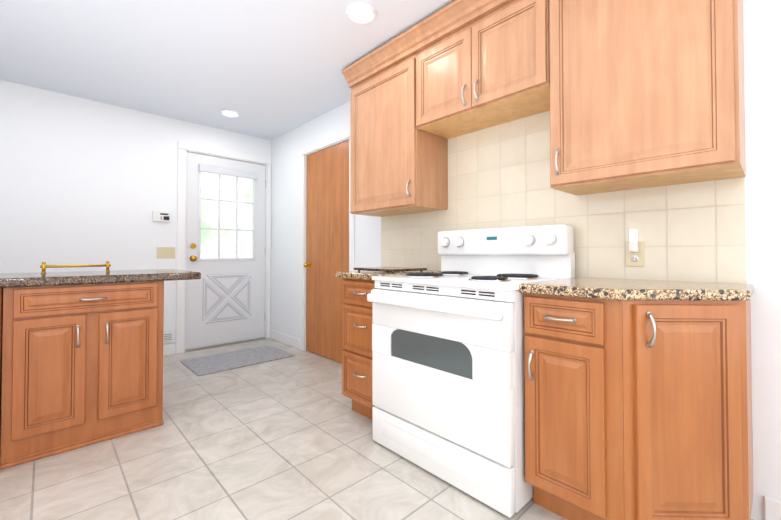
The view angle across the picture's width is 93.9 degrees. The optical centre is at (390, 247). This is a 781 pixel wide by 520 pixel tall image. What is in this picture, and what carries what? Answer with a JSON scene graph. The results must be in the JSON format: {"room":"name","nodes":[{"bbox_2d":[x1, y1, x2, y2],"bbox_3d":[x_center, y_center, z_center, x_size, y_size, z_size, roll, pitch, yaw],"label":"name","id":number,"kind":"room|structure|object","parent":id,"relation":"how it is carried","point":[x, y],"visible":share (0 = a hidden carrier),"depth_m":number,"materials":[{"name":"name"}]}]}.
{"room":"kitchen","nodes":[
{"label":"kitchen","id":0,"kind":"room"},
{"bbox_2d":[0,80,270,353],"bbox_3d":[-2.775,-0.130,3.406,3.420,2.460,0.120,1,-1,-43],"label":"wall","id":1,"kind":"structure","parent":0,"point":[83,181],"depth_m":3.34,"materials":[{"name":"white paint"}]},
{"bbox_2d":[152,211,169,221],"bbox_3d":[-2.337,-0.317,3.721,0.155,0.100,0.028,1,-1,-43],"label":"keypad","id":2,"kind":"object","parent":1,"relation":"attached to","point":[161,216],"visible":0.98,"depth_m":3.71,"materials":[{"name":"white plastic"}]},
{"bbox_2d":[157,247,174,258],"bbox_3d":[-2.309,0.052,3.751,0.165,0.117,0.014,1,-1,-43],"label":"switch plate","id":3,"kind":"object","parent":1,"relation":"attached to","point":[165,252],"visible":1,"depth_m":3.75,"materials":[{"name":"beige plastic"}]},
{"bbox_2d":[163,331,173,342],"bbox_3d":[-2.345,0.914,3.685,0.270,0.110,0.011,1,-1,-43],"label":"air vent","id":4,"kind":"object","parent":1,"relation":"in","point":[168,336],"visible":0.44,"depth_m":3.74,"materials":[{"name":"white metal"}]},
{"bbox_2d":[163,343,175,355],"bbox_3d":[-3.052,1.039,3.032,2.230,0.110,0.016,1,-1,-43],"label":"baseboard","id":5,"kind":"structure","parent":1,"relation":"attached to","point":[169,349],"depth_m":3.76,"materials":[{"name":"white paint"}]},
{"bbox_2d":[176,141,270,353],"bbox_3d":[-1.903,-0.002,4.215,1.032,2.230,0.138,1,-1,-43],"label":"door frame","id":6,"kind":"structure","parent":1,"relation":"attached to","point":[184,148],"depth_m":3.90,"materials":[{"name":"white paint"}]},
{"bbox_2d":[185,152,265,349],"bbox_3d":[-1.857,0.034,4.194,0.890,2.121,0.111,1,-1,-43],"label":"exterior door","id":7,"kind":"structure","parent":1,"relation":"in","point":[224,300],"depth_m":4.16,"materials":[{"name":"paint"},{"name":"glass"},{"name":"brass"}]},
{"bbox_2d":[0,0,509,139],"bbox_3d":[-0.501,-1.448,1.107,3.540,0.100,6.616,1,-1,-43],"label":"ceiling","id":8,"kind":"structure","parent":0,"point":[269,69],"depth_m":2.56,"materials":[{"name":"white paint"}]},
{"bbox_2d":[220,110,239,116],"bbox_3d":[-1.615,-1.352,3.669,0.180,0.024,0.180,1,-1,-43],"label":"recessed light","id":9,"kind":"object","parent":8,"relation":"in","point":[229,113],"visible":0.98,"depth_m":3.67,"materials":[{"name":"white"}]},
{"bbox_2d":[346,2,375,23],"bbox_3d":[-0.172,-1.377,2.142,0.180,0.024,0.180,1,-1,-43],"label":"recessed light","id":10,"kind":"object","parent":8,"relation":"in","point":[361,13],"visible":1,"depth_m":2.13,"materials":[{"name":"white"}]},
{"bbox_2d":[0,338,752,519],"bbox_3d":[-0.501,1.112,1.066,3.540,0.100,6.616,1,-1,-43],"label":"floor","id":11,"kind":"structure","parent":0,"point":[288,438],"depth_m":1.78,"materials":[{"name":"tile"}]},
{"bbox_2d":[0,288,2,455],"bbox_3d":[-2.322,0.630,1.483,1.014,0.878,1.025,1,-1,-43],"label":"base cabinet","id":12,"kind":"object","parent":11,"relation":"on","point":[1,313],"depth_m":1.80,"materials":[{"name":"brown wood"}]},
{"bbox_2d":[0,269,200,287],"bbox_3d":[-2.028,0.172,1.788,1.950,0.046,1.120,1,-1,-43],"label":"countertop","id":13,"kind":"structure","parent":12,"relation":"on","point":[11,280],"depth_m":2.07,"materials":[{"name":"stone"}]},
{"bbox_2d":[40,261,110,272],"bbox_3d":[-1.998,0.123,2.325,0.340,0.067,0.024,1,-1,-43],"label":"rail","id":14,"kind":"object","parent":13,"relation":"on","point":[44,266],"visible":1,"depth_m":2.30,"materials":[{"name":"gold metal"}]},
{"bbox_2d":[0,281,163,469],"bbox_3d":[-1.829,0.641,2.206,0.684,0.878,0.649,1,-1,-43],"label":"base cabinet","id":15,"kind":"object","parent":11,"relation":"on","point":[82,365],"visible":0.98,"depth_m":1.95,"materials":[{"name":"brown wood"}]},
{"bbox_2d":[180,345,294,375],"bbox_3d":[-1.505,1.098,3.622,0.910,0.010,0.590,1,-1,-43],"label":"mat","id":16,"kind":"object","parent":11,"relation":"on","point":[208,364],"visible":0.98,"depth_m":3.56,"materials":[{"name":"grey fabric"}]},
{"bbox_2d":[342,278,377,419],"bbox_3d":[0.026,0.641,2.443,0.649,0.886,0.402,1,-1,-43],"label":"drawers","id":17,"kind":"object","parent":11,"relation":"on","point":[357,347],"visible":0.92,"depth_m":2.28,"materials":[{"name":"brown wood"}]},
{"bbox_2d":[367,224,574,517],"bbox_3d":[0.408,0.479,1.943,0.727,1.195,0.842,1,-1,-43],"label":"range","id":18,"kind":"object","parent":11,"relation":"on","point":[448,378],"visible":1,"depth_m":1.69,"materials":[{"name":"white metal"}]},
{"bbox_2d":[335,270,753,300],"bbox_3d":[0.530,0.170,1.919,0.630,0.038,1.942,1,-1,-43],"label":"countertop","id":19,"kind":"structure","parent":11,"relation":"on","point":[611,288],"depth_m":1.33,"materials":[{"name":"stone"}]},
{"bbox_2d":[354,267,426,272],"bbox_3d":[-0.004,0.146,2.434,0.320,0.024,0.380,1,-1,-43],"label":"board","id":20,"kind":"object","parent":19,"relation":"on","point":[392,269],"visible":0.98,"depth_m":2.32,"materials":[{"name":"wood"}]},
{"bbox_2d":[524,293,624,519],"bbox_3d":[0.868,0.627,1.551,0.649,0.886,0.350,1,-1,-43],"label":"base cabinet","id":21,"kind":"object","parent":11,"relation":"on","point":[574,434],"visible":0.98,"depth_m":1.34,"materials":[{"name":"brown wood"}]},
{"bbox_2d":[622,300,752,519],"bbox_3d":[1.107,0.623,1.336,0.598,0.886,0.290,1,-1,-43],"label":"base cabinet","id":22,"kind":"object","parent":11,"relation":"on","point":[687,410],"visible":1,"depth_m":1.22,"materials":[{"name":"brown wood"}]},
{"bbox_2d":[270,0,780,519],"bbox_3d":[0.742,-0.149,2.260,0.120,2.460,6.616,1,-1,-43],"label":"wall","id":23,"kind":"structure","parent":0,"point":[762,60],"depth_m":1.43,"materials":[{"name":"white paint"}]},
{"bbox_2d":[270,329,299,348],"bbox_3d":[-1.238,1.058,4.240,0.014,0.110,0.722,1,-1,-43],"label":"baseboard","id":24,"kind":"structure","parent":23,"relation":"attached to","point":[294,342],"depth_m":4.20,"materials":[{"name":"white paint"}]},
{"bbox_2d":[304,140,348,362],"bbox_3d":[-0.649,0.048,3.642,0.099,2.095,0.790,1,-1,-43],"label":"wood door","id":25,"kind":"structure","parent":23,"relation":"in","point":[327,232],"depth_m":3.65,"materials":[{"name":"brown wood"}]},
{"bbox_2d":[300,128,354,350],"bbox_3d":[-0.612,0.004,3.678,0.138,2.200,0.956,1,-1,-43],"label":"door frame","id":26,"kind":"structure","parent":23,"relation":"attached to","point":[328,142],"depth_m":3.93,"materials":[{"name":"white paint"}]},
{"bbox_2d":[350,53,447,216],"bbox_3d":[0.029,-0.752,2.667,0.369,0.980,0.688,1,-1,-43],"label":"upper cabinet","id":27,"kind":"object","parent":23,"relation":"attached to","point":[398,162],"visible":0.98,"depth_m":2.49,"materials":[{"name":"brown wood"}]},
{"bbox_2d":[416,0,549,138],"bbox_3d":[0.555,-1.006,2.114,0.369,0.490,0.836,1,-1,-43],"label":"upper cabinet","id":28,"kind":"object","parent":23,"relation":"attached to","point":[491,69],"visible":0.96,"depth_m":1.97,"materials":[{"name":"brown wood"}]},
{"bbox_2d":[342,0,512,87],"bbox_3d":[0.409,-1.308,2.013,0.090,0.109,2.177,1,-1,-43],"label":"crown molding","id":29,"kind":"structure","parent":28,"relation":"attached to","point":[448,19],"depth_m":2.24,"materials":[{"name":"brown wood"}]},
{"bbox_2d":[381,110,745,283],"bbox_3d":[0.670,-0.290,2.246,0.008,0.942,2.170,1,-1,-43],"label":"tile backsplash","id":30,"kind":"structure","parent":23,"relation":"attached to","point":[498,176],"depth_m":1.90,"materials":[{"name":"beige tile"}]},
{"bbox_2d":[626,229,643,265],"bbox_3d":[1.141,0.001,1.709,0.037,0.173,0.074,1,-1,-43],"label":"outlet","id":31,"kind":"object","parent":30,"relation":"attached to","point":[634,252],"visible":1,"depth_m":1.70,"materials":[{"name":"beige plastic"}]},
{"bbox_2d":[549,0,745,195],"bbox_3d":[1.064,-0.770,1.570,0.369,0.980,0.641,1,-1,-43],"label":"upper cabinet","id":32,"kind":"object","parent":23,"relation":"attached to","point":[646,93],"visible":1,"depth_m":1.44,"materials":[{"name":"brown wood"}]},
{"bbox_2d":[764,496,780,519],"bbox_3d":[2.161,1.000,0.641,0.014,0.110,2.100,1,-1,-43],"label":"baseboard","id":33,"kind":"structure","parent":23,"relation":"attached to","point":[772,509],"depth_m":1.39,"materials":[{"name":"white paint"}]},
{"label":"outside","id":34,"kind":"structure","parent":0,"visible":0},
{"bbox_2d":[201,172,251,257],"bbox_3d":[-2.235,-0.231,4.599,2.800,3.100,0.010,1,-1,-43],"label":"window","id":35,"kind":"structure","parent":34,"point":[209,216],"depth_m":4.70,"materials":[{"name":"glass"}]}
]}

